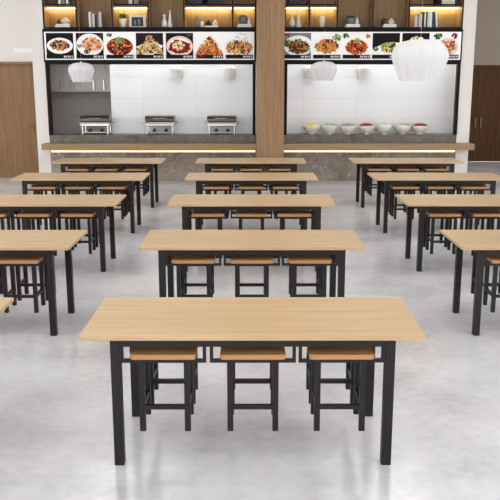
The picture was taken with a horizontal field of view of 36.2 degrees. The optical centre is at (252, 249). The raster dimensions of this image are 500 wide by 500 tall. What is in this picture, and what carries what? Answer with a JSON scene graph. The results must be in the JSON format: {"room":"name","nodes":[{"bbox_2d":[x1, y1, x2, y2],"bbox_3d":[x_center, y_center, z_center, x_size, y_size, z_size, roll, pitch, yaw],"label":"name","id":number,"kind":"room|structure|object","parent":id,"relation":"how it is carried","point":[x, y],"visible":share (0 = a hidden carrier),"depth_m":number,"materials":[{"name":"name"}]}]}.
{"room":"eatery","nodes":[
{"label":"eatery","id":0,"kind":"room"},
{"bbox_2d":[0,0,32,61],"bbox_3d":[-6.729,-3.900,15.942,4.625,4.800,0.150,0,12,0],"label":"wall","id":1,"kind":"structure","parent":0,"point":[15,30],"depth_m":15.73,"materials":[{"name":"white paint"}]},
{"bbox_2d":[0,62,38,177],"bbox_3d":[-5.436,-2.733,16.173,1.930,2.420,0.150,0,12,0],"label":"door","id":2,"kind":"structure","parent":1,"relation":"in","point":[18,130],"depth_m":16.18,"materials":[{"name":"brown wood"}]},
{"bbox_2d":[51,92,111,131],"bbox_3d":[-3.933,-2.963,16.797,2.060,2.600,1.100,0,12,0],"label":"wall","id":3,"kind":"structure","parent":0,"point":[67,107],"depth_m":17.21,"materials":[{"name":"grey tile"}]},
{"bbox_2d":[50,64,110,91],"bbox_3d":[-3.903,-3.870,16.847,1.860,0.750,0.400,0,12,0],"label":"upper cabinet","id":4,"kind":"object","parent":3,"relation":"attached to","point":[61,81],"visible":0.5,"depth_m":16.71,"materials":[{"name":"grey metal"}]},
{"bbox_2d":[0,161,499,499],"bbox_3d":[0.234,0.661,6.650,18.900,0.100,27.100,0,12,0],"label":"floor","id":5,"kind":"structure","parent":0,"point":[57,436],"depth_m":5.04,"materials":[{"name":"concrete"}]},
{"bbox_2d":[0,297,13,313],"bbox_3d":[-2.335,0.733,4.357,1.789,0.750,0.735,0,12,0],"label":"dining table","id":6,"kind":"object","parent":5,"relation":"on","point":[5,302],"visible":1,"depth_m":4.54,"materials":[{"name":"brown wood"}]},
{"bbox_2d":[0,230,87,335],"bbox_3d":[-2.341,0.268,6.459,1.789,0.750,0.735,0,12,0],"label":"dining table","id":7,"kind":"object","parent":5,"relation":"on","point":[46,243],"visible":0.97,"depth_m":6.22,"materials":[{"name":"beige wood"}]},
{"bbox_2d":[0,255,45,312],"bbox_3d":[-1.875,0.269,6.278,0.344,0.447,0.303,0,12,0],"label":"stool","id":8,"kind":"object","parent":7,"relation":"attached to","point":[4,259],"visible":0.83,"depth_m":6.18,"materials":[{"name":"grey metal"}]},
{"bbox_2d":[15,262,55,300],"bbox_3d":[-1.876,0.192,6.626,0.344,0.447,0.303,0,12,0],"label":"stool","id":9,"kind":"object","parent":7,"relation":"attached to","point":[20,283],"visible":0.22,"depth_m":6.54,"materials":[{"name":"grey metal"}]},
{"bbox_2d":[0,194,125,271],"bbox_3d":[-2.346,-0.196,8.562,1.789,0.750,0.735,0,12,0],"label":"dining table","id":10,"kind":"object","parent":5,"relation":"on","point":[16,204],"visible":0.91,"depth_m":8.26,"materials":[{"name":"beige wood"}]},
{"bbox_2d":[0,211,11,229],"bbox_3d":[-2.816,-0.195,8.378,0.344,0.447,0.303,0,12,0],"label":"stool","id":11,"kind":"object","parent":10,"relation":"attached to","point":[2,213],"visible":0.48,"depth_m":8.27,"materials":[{"name":"grey metal"}]},
{"bbox_2d":[17,211,55,229],"bbox_3d":[-2.346,-0.195,8.379,0.344,0.447,0.303,0,12,0],"label":"stool","id":12,"kind":"object","parent":10,"relation":"attached to","point":[23,213],"visible":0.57,"depth_m":8.25,"materials":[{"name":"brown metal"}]},
{"bbox_2d":[31,214,60,229],"bbox_3d":[-2.346,-0.272,8.727,0.344,0.447,0.303,0,12,0],"label":"stool","id":13,"kind":"object","parent":10,"relation":"attached to","point":[59,215],"visible":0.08,"depth_m":8.64,"materials":[{"name":"grey metal"}]},
{"bbox_2d":[61,211,95,253],"bbox_3d":[-1.881,-0.196,8.380,0.344,0.447,0.303,0,12,0],"label":"stool","id":14,"kind":"object","parent":10,"relation":"attached to","point":[91,241],"visible":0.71,"depth_m":8.29,"materials":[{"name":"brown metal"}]},
{"bbox_2d":[73,214,98,246],"bbox_3d":[-1.881,-0.273,8.729,0.344,0.447,0.303,0,12,0],"label":"stool","id":15,"kind":"object","parent":10,"relation":"attached to","point":[74,220],"visible":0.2,"depth_m":8.64,"materials":[{"name":"grey metal"}]},
{"bbox_2d":[10,173,149,232],"bbox_3d":[-2.351,-0.661,10.664,1.789,0.750,0.735,0,12,0],"label":"dining table","id":16,"kind":"object","parent":5,"relation":"on","point":[98,179],"visible":0.89,"depth_m":10.34,"materials":[{"name":"beige wood"}]},
{"bbox_2d":[30,184,57,194],"bbox_3d":[-2.821,-0.659,10.480,0.344,0.447,0.303,0,12,0],"label":"stool","id":17,"kind":"object","parent":16,"relation":"attached to","point":[36,186],"visible":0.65,"depth_m":10.35,"materials":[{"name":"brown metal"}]},
{"bbox_2d":[65,184,92,194],"bbox_3d":[-2.351,-0.660,10.481,0.344,0.447,0.303,0,12,0],"label":"stool","id":18,"kind":"object","parent":16,"relation":"attached to","point":[70,186],"visible":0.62,"depth_m":10.35,"materials":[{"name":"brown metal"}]},
{"bbox_2d":[99,184,127,218],"bbox_3d":[-1.886,-0.660,10.482,0.344,0.447,0.303,0,12,0],"label":"stool","id":19,"kind":"object","parent":16,"relation":"attached to","point":[104,186],"visible":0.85,"depth_m":10.40,"materials":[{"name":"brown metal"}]},
{"bbox_2d":[108,188,129,214],"bbox_3d":[-1.887,-0.737,10.831,0.344,0.447,0.303,0,12,0],"label":"stool","id":20,"kind":"object","parent":16,"relation":"attached to","point":[109,192],"visible":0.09,"depth_m":10.76,"materials":[{"name":"grey metal"}]},
{"bbox_2d":[51,158,165,207],"bbox_3d":[-2.357,-1.125,12.766,1.789,0.750,0.735,0,12,0],"label":"dining table","id":21,"kind":"object","parent":5,"relation":"on","point":[151,163],"visible":0.87,"depth_m":12.46,"materials":[{"name":"beige wood"}]},
{"bbox_2d":[67,167,90,194],"bbox_3d":[-2.826,-1.124,12.582,0.344,0.447,0.303,0,12,0],"label":"stool","id":22,"kind":"object","parent":21,"relation":"attached to","point":[71,168],"visible":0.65,"depth_m":12.48,"materials":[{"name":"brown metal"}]},
{"bbox_2d":[96,167,119,194],"bbox_3d":[-2.356,-1.124,12.584,0.344,0.447,0.303,0,12,0],"label":"stool","id":23,"kind":"object","parent":21,"relation":"attached to","point":[99,168],"visible":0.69,"depth_m":12.48,"materials":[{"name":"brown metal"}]},
{"bbox_2d":[125,167,147,195],"bbox_3d":[-1.891,-1.124,12.585,0.344,0.447,0.303,0,12,0],"label":"stool","id":24,"kind":"object","parent":21,"relation":"attached to","point":[144,187],"visible":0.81,"depth_m":12.49,"materials":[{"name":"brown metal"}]},
{"bbox_2d":[41,133,255,180],"bbox_3d":[-2.083,-1.919,15.895,4.334,0.950,0.840,0,12,0],"label":"counter","id":25,"kind":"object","parent":5,"relation":"on","point":[181,151],"depth_m":15.72,"materials":[{"name":"grey stone"}]},
{"bbox_2d":[79,115,113,134],"bbox_3d":[-3.235,-2.599,15.878,0.715,0.385,0.444,0,12,0],"label":"chafing dish","id":26,"kind":"object","parent":25,"relation":"on","point":[86,120],"visible":1,"depth_m":15.71,"materials":[{"name":"silver metal"}]},
{"bbox_2d":[143,115,177,134],"bbox_3d":[-1.905,-2.599,15.882,0.715,0.385,0.444,0,12,0],"label":"chafing dish","id":27,"kind":"object","parent":25,"relation":"on","point":[151,120],"visible":1,"depth_m":15.71,"materials":[{"name":"silver metal"}]},
{"bbox_2d":[205,115,238,134],"bbox_3d":[-0.626,-2.600,15.885,0.715,0.385,0.444,0,12,0],"label":"chafing dish","id":28,"kind":"object","parent":25,"relation":"on","point":[213,120],"visible":1,"depth_m":15.71,"materials":[{"name":"silver metal"}]},
{"bbox_2d":[167,194,334,271],"bbox_3d":[-0.008,-0.198,8.567,1.789,0.750,0.735,0,12,0],"label":"dining table","id":29,"kind":"object","parent":5,"relation":"on","point":[188,202],"visible":0.91,"depth_m":8.26,"materials":[{"name":"beige wood"}]},
{"bbox_2d":[192,210,224,229],"bbox_3d":[-0.477,-0.196,8.383,0.344,0.447,0.303,0,12,0],"label":"stool","id":30,"kind":"object","parent":29,"relation":"attached to","point":[196,213],"visible":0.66,"depth_m":8.24,"materials":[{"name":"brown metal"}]},
{"bbox_2d":[235,210,267,229],"bbox_3d":[-0.007,-0.197,8.385,0.344,0.447,0.303,0,12,0],"label":"stool","id":31,"kind":"object","parent":29,"relation":"attached to","point":[239,213],"visible":0.57,"depth_m":8.24,"materials":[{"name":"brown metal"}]},
{"bbox_2d":[278,210,310,229],"bbox_3d":[0.458,-0.197,8.386,0.344,0.447,0.303,0,12,0],"label":"stool","id":32,"kind":"object","parent":29,"relation":"attached to","point":[282,213],"visible":0.62,"depth_m":8.25,"materials":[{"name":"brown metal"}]},
{"bbox_2d":[184,173,317,224],"bbox_3d":[-0.013,-0.662,10.670,1.789,0.750,0.735,0,12,0],"label":"dining table","id":33,"kind":"object","parent":5,"relation":"on","point":[301,179],"visible":0.83,"depth_m":10.31,"materials":[{"name":"beige wood"}]},
{"bbox_2d":[204,184,229,215],"bbox_3d":[-0.483,-0.661,10.486,0.344,0.447,0.303,0,12,0],"label":"stool","id":34,"kind":"object","parent":33,"relation":"attached to","point":[206,186],"visible":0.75,"depth_m":10.35,"materials":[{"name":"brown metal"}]},
{"bbox_2d":[238,184,263,193],"bbox_3d":[-0.013,-0.661,10.487,0.344,0.447,0.303,0,12,0],"label":"stool","id":35,"kind":"object","parent":33,"relation":"attached to","point":[241,186],"visible":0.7,"depth_m":10.35,"materials":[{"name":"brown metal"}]},
{"bbox_2d":[272,184,297,215],"bbox_3d":[0.452,-0.661,10.488,0.344,0.447,0.303,0,12,0],"label":"stool","id":36,"kind":"object","parent":33,"relation":"attached to","point":[275,186],"visible":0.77,"depth_m":10.35,"materials":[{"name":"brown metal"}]},
{"bbox_2d":[196,158,305,193],"bbox_3d":[-0.018,-1.126,12.772,1.789,0.750,0.735,0,12,0],"label":"dining table","id":37,"kind":"object","parent":5,"relation":"on","point":[264,163],"visible":0.81,"depth_m":12.42,"materials":[{"name":"beige wood"}]},
{"bbox_2d":[211,167,232,193],"bbox_3d":[-0.488,-1.125,12.588,0.344,0.447,0.303,0,12,0],"label":"stool","id":38,"kind":"object","parent":37,"relation":"attached to","point":[213,168],"visible":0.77,"depth_m":12.48,"materials":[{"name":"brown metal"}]},
{"bbox_2d":[269,167,289,193],"bbox_3d":[0.447,-1.126,12.591,0.344,0.447,0.303,0,12,0],"label":"stool","id":39,"kind":"object","parent":37,"relation":"attached to","point":[270,168],"visible":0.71,"depth_m":12.48,"materials":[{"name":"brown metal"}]},
{"bbox_2d":[139,230,364,296],"bbox_3d":[-0.002,0.267,6.465,1.789,0.750,0.735,0,12,0],"label":"dining table","id":40,"kind":"object","parent":5,"relation":"on","point":[168,243],"visible":0.91,"depth_m":6.21,"materials":[{"name":"beige wood"}]},
{"bbox_2d":[172,255,215,296],"bbox_3d":[-0.472,0.268,6.281,0.344,0.447,0.303,0,12,0],"label":"stool","id":41,"kind":"object","parent":40,"relation":"attached to","point":[177,259],"visible":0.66,"depth_m":6.16,"materials":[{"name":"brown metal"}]},
{"bbox_2d":[183,266,213,296],"bbox_3d":[-0.473,0.191,6.630,0.344,0.447,0.303,0,12,0],"label":"stool","id":42,"kind":"object","parent":40,"relation":"attached to","point":[185,284],"visible":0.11,"depth_m":6.54,"materials":[{"name":"grey metal"}]},
{"bbox_2d":[230,255,272,296],"bbox_3d":[-0.002,0.268,6.282,0.344,0.447,0.303,0,12,0],"label":"stool","id":43,"kind":"object","parent":40,"relation":"attached to","point":[235,259],"visible":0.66,"depth_m":6.16,"materials":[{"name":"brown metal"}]},
{"bbox_2d":[239,266,263,293],"bbox_3d":[-0.003,0.191,6.631,0.344,0.447,0.303,0,12,0],"label":"stool","id":44,"kind":"object","parent":40,"relation":"attached to","point":[240,284],"visible":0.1,"depth_m":6.54,"materials":[{"name":"grey metal"}]},
{"bbox_2d":[289,266,319,296],"bbox_3d":[0.462,0.191,6.632,0.344,0.447,0.303,0,12,0],"label":"stool","id":45,"kind":"object","parent":40,"relation":"attached to","point":[317,284],"visible":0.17,"depth_m":6.54,"materials":[{"name":"grey metal"}]},
{"bbox_2d":[287,255,331,296],"bbox_3d":[0.463,0.268,6.283,0.344,0.447,0.303,0,12,0],"label":"stool","id":46,"kind":"object","parent":40,"relation":"attached to","point":[292,259],"visible":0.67,"depth_m":6.17,"materials":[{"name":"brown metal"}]},
{"bbox_2d":[79,297,426,464],"bbox_3d":[0.003,0.731,4.362,1.789,0.750,0.735,0,12,0],"label":"dining table","id":47,"kind":"object","parent":5,"relation":"on","point":[131,322],"visible":0.98,"depth_m":4.12,"materials":[{"name":"beige wood"}]},
{"bbox_2d":[130,347,197,430],"bbox_3d":[-0.466,0.733,4.179,0.344,0.447,0.303,0,12,0],"label":"stool","id":48,"kind":"object","parent":47,"relation":"attached to","point":[137,353],"visible":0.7,"depth_m":4.07,"materials":[{"name":"grey metal"}]},
{"bbox_2d":[150,350,197,403],"bbox_3d":[-0.467,0.655,4.527,0.344,0.447,0.303,0,12,0],"label":"stool","id":49,"kind":"object","parent":47,"relation":"attached to","point":[155,380],"visible":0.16,"depth_m":4.44,"materials":[{"name":"grey metal"}]},
{"bbox_2d":[234,363,270,403],"bbox_3d":[0.003,0.655,4.528,0.344,0.447,0.303,0,12,0],"label":"stool","id":50,"kind":"object","parent":47,"relation":"attached to","point":[236,380],"visible":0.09,"depth_m":4.44,"materials":[{"name":"grey metal"}]},
{"bbox_2d":[220,347,285,430],"bbox_3d":[0.004,0.732,4.180,0.344,0.447,0.303,0,12,0],"label":"stool","id":51,"kind":"object","parent":47,"relation":"attached to","point":[226,353],"visible":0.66,"depth_m":4.07,"materials":[{"name":"grey metal"}]},
{"bbox_2d":[306,352,353,403],"bbox_3d":[0.468,0.655,4.529,0.344,0.447,0.303,0,12,0],"label":"stool","id":52,"kind":"object","parent":47,"relation":"attached to","point":[348,381],"visible":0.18,"depth_m":4.45,"materials":[{"name":"grey metal"}]},
{"bbox_2d":[307,347,373,430],"bbox_3d":[0.469,0.732,4.181,0.344,0.447,0.303,0,12,0],"label":"stool","id":53,"kind":"object","parent":47,"relation":"attached to","point":[314,353],"visible":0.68,"depth_m":4.08,"materials":[{"name":"grey metal"}]},
{"bbox_2d":[283,133,474,180],"bbox_3d":[2.563,-1.921,15.906,3.854,0.950,0.840,0,12,0],"label":"counter","id":54,"kind":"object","parent":5,"relation":"on","point":[326,156],"depth_m":15.74,"materials":[{"name":"grey stone"}]},
{"bbox_2d":[303,123,319,133],"bbox_3d":[1.234,-2.528,15.923,0.356,0.228,0.356,0,12,0],"label":"bowl","id":55,"kind":"object","parent":54,"relation":"on","point":[310,128],"visible":1,"depth_m":15.81,"materials":[{"name":"white ceramic"}]},
{"bbox_2d":[321,123,337,133],"bbox_3d":[1.611,-2.532,15.923,0.356,0.236,0.356,0,12,0],"label":"bowl","id":56,"kind":"object","parent":54,"relation":"on","point":[329,128],"visible":1,"depth_m":15.81,"materials":[{"name":"white ceramic"}]},
{"bbox_2d":[339,123,355,133],"bbox_3d":[1.987,-2.528,15.925,0.356,0.228,0.356,0,12,0],"label":"bowl","id":57,"kind":"object","parent":54,"relation":"on","point":[347,128],"visible":1,"depth_m":15.81,"materials":[{"name":"white ceramic"}]},
{"bbox_2d":[358,123,374,133],"bbox_3d":[2.378,-2.528,15.926,0.356,0.227,0.356,0,12,0],"label":"bowl","id":58,"kind":"object","parent":54,"relation":"on","point":[365,128],"visible":1,"depth_m":15.81,"materials":[{"name":"white ceramic"}]},
{"bbox_2d":[376,123,392,133],"bbox_3d":[2.753,-2.527,15.927,0.356,0.224,0.356,0,12,0],"label":"bowl","id":59,"kind":"object","parent":54,"relation":"on","point":[383,128],"visible":1,"depth_m":15.81,"materials":[{"name":"white ceramic"}]},
{"bbox_2d":[394,123,410,133],"bbox_3d":[3.129,-2.529,15.927,0.356,0.229,0.356,0,12,0],"label":"bowl","id":60,"kind":"object","parent":54,"relation":"on","point":[401,128],"visible":1,"depth_m":15.82,"materials":[{"name":"white ceramic"}]},
{"bbox_2d":[411,123,427,133],"bbox_3d":[3.490,-2.529,15.928,0.356,0.229,0.356,0,12,0],"label":"bowl","id":61,"kind":"object","parent":54,"relation":"on","point":[419,128],"visible":1,"depth_m":15.82,"materials":[{"name":"white ceramic"}]},
{"bbox_2d":[348,158,463,207],"bbox_3d":[2.534,-1.128,12.778,1.789,0.750,0.735,0,12,0],"label":"dining table","id":62,"kind":"object","parent":5,"relation":"on","point":[363,163],"visible":0.81,"depth_m":12.46,"materials":[{"name":"beige wood"}]},
{"bbox_2d":[367,167,389,195],"bbox_3d":[2.065,-1.127,12.595,0.344,0.447,0.303,0,12,0],"label":"stool","id":63,"kind":"object","parent":62,"relation":"attached to","point":[370,187],"visible":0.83,"depth_m":12.50,"materials":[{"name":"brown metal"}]},
{"bbox_2d":[396,167,418,193],"bbox_3d":[2.535,-1.127,12.596,0.344,0.447,0.303,0,12,0],"label":"stool","id":64,"kind":"object","parent":62,"relation":"attached to","point":[397,168],"visible":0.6,"depth_m":12.48,"materials":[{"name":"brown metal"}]},
{"bbox_2d":[424,167,446,193],"bbox_3d":[3.000,-1.127,12.597,0.344,0.447,0.303,0,12,0],"label":"stool","id":65,"kind":"object","parent":62,"relation":"attached to","point":[425,168],"visible":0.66,"depth_m":12.48,"materials":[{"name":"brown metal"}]},
{"bbox_2d":[367,173,499,232],"bbox_3d":[2.540,-0.663,10.676,1.789,0.750,0.735,0,12,0],"label":"dining table","id":66,"kind":"object","parent":5,"relation":"on","point":[418,179],"visible":0.88,"depth_m":10.38,"materials":[{"name":"beige wood"}]},
{"bbox_2d":[388,188,408,214],"bbox_3d":[2.069,-0.739,10.841,0.344,0.447,0.303,0,12,0],"label":"stool","id":67,"kind":"object","parent":66,"relation":"attached to","point":[390,191],"visible":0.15,"depth_m":10.76,"materials":[{"name":"grey metal"}]},
{"bbox_2d":[390,184,417,218],"bbox_3d":[2.070,-0.662,10.492,0.344,0.447,0.303,0,12,0],"label":"stool","id":68,"kind":"object","parent":66,"relation":"attached to","point":[394,208],"visible":0.77,"depth_m":10.40,"materials":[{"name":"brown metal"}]},
{"bbox_2d":[423,184,452,218],"bbox_3d":[2.540,-0.662,10.493,0.344,0.447,0.303,0,12,0],"label":"stool","id":69,"kind":"object","parent":66,"relation":"attached to","point":[428,186],"visible":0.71,"depth_m":10.35,"materials":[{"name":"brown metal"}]},
{"bbox_2d":[457,184,487,218],"bbox_3d":[3.005,-0.663,10.494,0.344,0.447,0.303,0,12,0],"label":"stool","id":70,"kind":"object","parent":66,"relation":"attached to","point":[462,186],"visible":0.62,"depth_m":10.35,"materials":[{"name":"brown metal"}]},
{"bbox_2d":[395,194,499,271],"bbox_3d":[2.545,-0.199,8.573,1.789,0.750,0.735,0,12,0],"label":"dining table","id":71,"kind":"object","parent":5,"relation":"on","point":[422,202],"visible":0.92,"depth_m":8.32,"materials":[{"name":"beige wood"}]},
{"bbox_2d":[423,214,448,246],"bbox_3d":[2.075,-0.275,8.738,0.344,0.447,0.303,0,12,0],"label":"stool","id":72,"kind":"object","parent":71,"relation":"attached to","point":[425,219],"visible":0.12,"depth_m":8.65,"materials":[{"name":"grey metal"}]},
{"bbox_2d":[425,210,460,253],"bbox_3d":[2.075,-0.198,8.390,0.344,0.447,0.303,0,12,0],"label":"stool","id":73,"kind":"object","parent":71,"relation":"attached to","point":[432,213],"visible":0.8,"depth_m":8.30,"materials":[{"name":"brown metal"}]},
{"bbox_2d":[460,210,489,229],"bbox_3d":[2.545,-0.275,8.739,0.344,0.447,0.303,0,12,0],"label":"stool","id":74,"kind":"object","parent":71,"relation":"attached to","point":[466,218],"visible":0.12,"depth_m":8.64,"materials":[{"name":"grey metal"}]},
{"bbox_2d":[467,210,499,229],"bbox_3d":[2.545,-0.198,8.391,0.344,0.447,0.303,0,12,0],"label":"stool","id":75,"kind":"object","parent":71,"relation":"attached to","point":[475,213],"visible":0.46,"depth_m":8.27,"materials":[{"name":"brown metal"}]},
{"bbox_2d":[440,230,499,335],"bbox_3d":[2.550,0.266,6.471,1.789,0.750,0.735,0,12,0],"label":"dining table","id":76,"kind":"object","parent":5,"relation":"on","point":[483,243],"visible":0.99,"depth_m":6.25,"materials":[{"name":"beige wood"}]},
{"bbox_2d":[471,252,499,293],"bbox_3d":[2.080,0.190,6.636,0.344,0.447,0.303,0,12,0],"label":"stool","id":77,"kind":"object","parent":76,"relation":"attached to","point":[474,259],"visible":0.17,"depth_m":6.74,"materials":[{"name":"grey metal"}]},
{"bbox_2d":[483,255,499,312],"bbox_3d":[2.081,0.267,6.287,0.344,0.447,0.303,0,12,0],"label":"stool","id":78,"kind":"object","parent":76,"relation":"attached to","point":[490,258],"visible":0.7,"depth_m":6.21,"materials":[{"name":"grey metal"}]},
{"bbox_2d":[29,0,476,172],"bbox_3d":[0.018,-4.194,17.272,8.875,4.800,3.860,0,12,0],"label":"wall","id":79,"kind":"structure","parent":0,"point":[35,6],"depth_m":15.49,"materials":[{"name":"white paint"}]},
{"bbox_2d":[42,0,255,28],"bbox_3d":[-2.040,-5.065,15.305,4.240,1.250,0.415,0,12,0],"label":"display shelf","id":80,"kind":"object","parent":79,"relation":"attached to","point":[184,14],"visible":0.8,"depth_m":15.50,"materials":[{"name":"brown wood"}]},
{"bbox_2d":[129,15,145,26],"bbox_3d":[-2.310,-4.620,15.462,0.340,0.250,0.140,0,12,0],"label":"picture frame","id":81,"kind":"object","parent":80,"relation":"on","point":[134,20],"visible":0.89,"depth_m":15.40,"materials":[{"name":"white ceramic"}]},
{"bbox_2d":[132,17,142,25],"bbox_3d":[-2.310,-4.598,15.398,0.230,0.175,0.006,0,12,0],"label":"photo","id":82,"kind":"object","parent":81,"relation":"attached to","point":[136,21],"depth_m":15.40,"materials":[{"name":"black"}]},
{"bbox_2d":[42,29,255,61],"bbox_3d":[-2.051,-4.085,15.284,4.248,0.645,0.058,0,12,0],"label":"menu board","id":83,"kind":"object","parent":79,"relation":"attached to","point":[59,45],"visible":1,"depth_m":15.27,"materials":[{"name":"multicoloured plastic"}]},
{"bbox_2d":[46,33,73,58],"bbox_3d":[-3.840,-4.077,15.266,0.544,0.496,0.027,0,12,0],"label":"picture","id":84,"kind":"object","parent":83,"relation":"attached to","point":[58,45],"depth_m":15.27,"materials":[{"name":"multicoloured paper"}]},
{"bbox_2d":[76,33,103,58],"bbox_3d":[-3.242,-4.077,15.267,0.544,0.496,0.027,0,12,0],"label":"picture","id":85,"kind":"object","parent":83,"relation":"attached to","point":[90,45],"depth_m":15.27,"materials":[{"name":"multicoloured"}]},
{"bbox_2d":[106,33,133,58],"bbox_3d":[-2.645,-4.077,15.269,0.544,0.496,0.027,0,12,0],"label":"picture","id":86,"kind":"object","parent":83,"relation":"attached to","point":[118,45],"depth_m":15.27,"materials":[{"name":"multicoloured"}]},
{"bbox_2d":[136,33,163,58],"bbox_3d":[-2.047,-4.078,15.270,0.544,0.496,0.027,0,12,0],"label":"picture","id":87,"kind":"object","parent":83,"relation":"attached to","point":[148,45],"depth_m":15.27,"materials":[{"name":"multicoloured paper"}]},
{"bbox_2d":[166,33,192,58],"bbox_3d":[-1.450,-4.078,15.272,0.544,0.496,0.027,0,12,0],"label":"picture","id":88,"kind":"object","parent":83,"relation":"attached to","point":[178,45],"depth_m":15.28,"materials":[{"name":"multicoloured paper"}]},
{"bbox_2d":[196,33,222,58],"bbox_3d":[-0.853,-4.078,15.273,0.544,0.496,0.027,0,12,0],"label":"picture","id":89,"kind":"object","parent":83,"relation":"attached to","point":[208,45],"depth_m":15.27,"materials":[{"name":"multicoloured paper"}]},
{"bbox_2d":[226,33,252,58],"bbox_3d":[-0.255,-4.079,15.275,0.544,0.496,0.027,0,12,0],"label":"picture","id":90,"kind":"object","parent":83,"relation":"attached to","point":[238,45],"depth_m":15.27,"materials":[{"name":"multicoloured paper"}]},
{"bbox_2d":[45,62,255,134],"bbox_3d":[-2.045,-3.092,15.585,4.230,1.475,0.140,0,12,0],"label":"window","id":91,"kind":"structure","parent":79,"relation":"in","point":[47,64],"depth_m":15.41,"materials":[{"name":"black metal"}]},
{"bbox_2d":[170,66,182,78],"bbox_3d":[-1.567,-3.800,15.788,0.260,0.530,0.260,0,12,0],"label":"heat lamp","id":92,"kind":"object","parent":79,"relation":"hanging from","point":[175,71],"visible":0.99,"depth_m":15.73,"materials":[{"name":"white metal"}]},
{"bbox_2d":[223,64,235,78],"bbox_3d":[-0.468,-3.800,15.791,0.260,0.530,0.260,0,12,0],"label":"heat lamp","id":93,"kind":"object","parent":79,"relation":"hanging from","point":[229,72],"visible":0.97,"depth_m":15.73,"materials":[{"name":"white"}]},
{"bbox_2d":[303,64,313,78],"bbox_3d":[1.181,-3.801,15.795,0.260,0.530,0.260,0,12,0],"label":"heat lamp","id":94,"kind":"object","parent":79,"relation":"hanging from","point":[307,73],"visible":0.73,"depth_m":15.74,"materials":[{"name":"white"}]},
{"bbox_2d":[357,64,369,78],"bbox_3d":[2.302,-3.802,15.798,0.260,0.530,0.260,0,12,0],"label":"heat lamp","id":95,"kind":"object","parent":79,"relation":"hanging from","point":[363,71],"visible":0.98,"depth_m":15.74,"materials":[{"name":"white metal"}]},
{"bbox_2d":[284,62,460,134],"bbox_3d":[2.425,-3.094,15.596,3.550,1.475,0.140,0,12,0],"label":"window","id":96,"kind":"structure","parent":79,"relation":"in","point":[458,64],"depth_m":15.49,"materials":[{"name":"black metal"}]},
{"bbox_2d":[284,29,462,61],"bbox_3d":[2.400,-4.088,15.295,3.608,0.645,0.058,0,12,0],"label":"menu board","id":97,"kind":"object","parent":79,"relation":"attached to","point":[301,45],"visible":0.83,"depth_m":15.27,"materials":[{"name":"multicoloured plastic"}]},
{"bbox_2d":[285,33,310,58],"bbox_3d":[0.904,-4.079,15.277,0.544,0.496,0.027,0,12,0],"label":"picture","id":98,"kind":"object","parent":97,"relation":"attached to","point":[297,45],"depth_m":15.28,"materials":[{"name":"multicoloured paper"}]},
{"bbox_2d":[313,33,340,58],"bbox_3d":[1.495,-4.080,15.279,0.544,0.496,0.027,0,12,0],"label":"picture","id":99,"kind":"object","parent":97,"relation":"attached to","point":[331,49],"depth_m":15.28,"materials":[{"name":"multicoloured"}]},
{"bbox_2d":[343,33,369,58],"bbox_3d":[2.086,-4.080,15.280,0.544,0.496,0.027,0,12,0],"label":"picture","id":100,"kind":"object","parent":97,"relation":"attached to","point":[355,45],"depth_m":15.28,"materials":[{"name":"multicoloured paper"}]},
{"bbox_2d":[372,33,399,58],"bbox_3d":[2.678,-4.080,15.282,0.544,0.496,0.027,0,12,0],"label":"picture","id":101,"kind":"object","parent":97,"relation":"attached to","point":[383,44],"depth_m":15.28,"materials":[{"name":"multicoloured paper"}]},
{"bbox_2d":[402,33,429,41],"bbox_3d":[3.269,-4.080,15.283,0.544,0.496,0.027,0,12,0],"label":"picture","id":102,"kind":"object","parent":97,"relation":"attached to","point":[405,36],"depth_m":15.25,"materials":[{"name":"black"}]},
{"bbox_2d":[432,33,458,58],"bbox_3d":[3.861,-4.081,15.285,0.544,0.496,0.027,0,12,0],"label":"picture","id":103,"kind":"object","parent":97,"relation":"attached to","point":[450,40],"depth_m":15.27,"materials":[{"name":"multicoloured"}]},
{"bbox_2d":[285,0,463,28],"bbox_3d":[2.420,-5.068,15.316,3.560,1.250,0.415,0,12,0],"label":"display shelf","id":104,"kind":"object","parent":79,"relation":"attached to","point":[370,13],"visible":0.79,"depth_m":15.51,"materials":[{"name":"brown wood"}]},
{"bbox_2d":[256,0,284,172],"bbox_3d":[0.361,-3.739,15.212,0.550,4.800,0.359,0,12,0],"label":"column","id":105,"kind":"structure","parent":0,"point":[270,14],"depth_m":15.10,"materials":[{"name":"brown wood"}]},
{"bbox_2d":[110,64,453,132],"bbox_3d":[0.619,-3.287,16.061,7.160,1.650,0.060,0,12,0],"label":"wall","id":106,"kind":"structure","parent":0,"point":[138,91],"depth_m":16.05,"materials":[{"name":"white tile"}]},
{"bbox_2d":[474,0,499,64],"bbox_3d":[6.950,-4.630,19.247,5.000,4.800,0.150,0,12,0],"label":"wall","id":107,"kind":"structure","parent":0,"point":[487,34],"depth_m":19.00,"materials":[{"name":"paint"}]},
{"bbox_2d":[468,65,499,160],"bbox_3d":[6.526,-3.463,19.478,3.650,2.420,0.140,0,12,0],"label":"door","id":108,"kind":"structure","parent":107,"relation":"in","point":[484,132],"depth_m":19.47,"materials":[{"name":"brown wood"}]},
{"bbox_3d":[0.234,-4.123,5.593,18.900,0.100,27.100,0,12,0],"label":"ceiling","id":109,"kind":"structure","parent":0,"visible":0},
{"bbox_2d":[68,10,94,81],"bbox_3d":[-3.065,-4.376,13.465,0.477,2.770,0.477,0,12,0],"label":"pendant lamp","id":110,"kind":"object","parent":109,"relation":"hanging from","point":[78,72],"visible":1,"depth_m":13.57,"materials":[{"name":"white ceramic"}]},
{"bbox_2d":[311,40,336,80],"bbox_3d":[1.290,-4.399,13.472,0.477,2.770,0.477,0,12,0],"label":"pendant lamp","id":111,"kind":"object","parent":109,"relation":"hanging from","point":[324,70],"visible":1,"depth_m":13.58,"materials":[{"name":"white plastic"}]},
{"bbox_2d":[391,1,448,80],"bbox_3d":[1.407,-2.777,6.149,0.477,2.770,0.477,0,12,0],"label":"pendant lamp","id":112,"kind":"object","parent":109,"relation":"hanging from","point":[420,59],"visible":1,"depth_m":6.25,"materials":[{"name":"white"}]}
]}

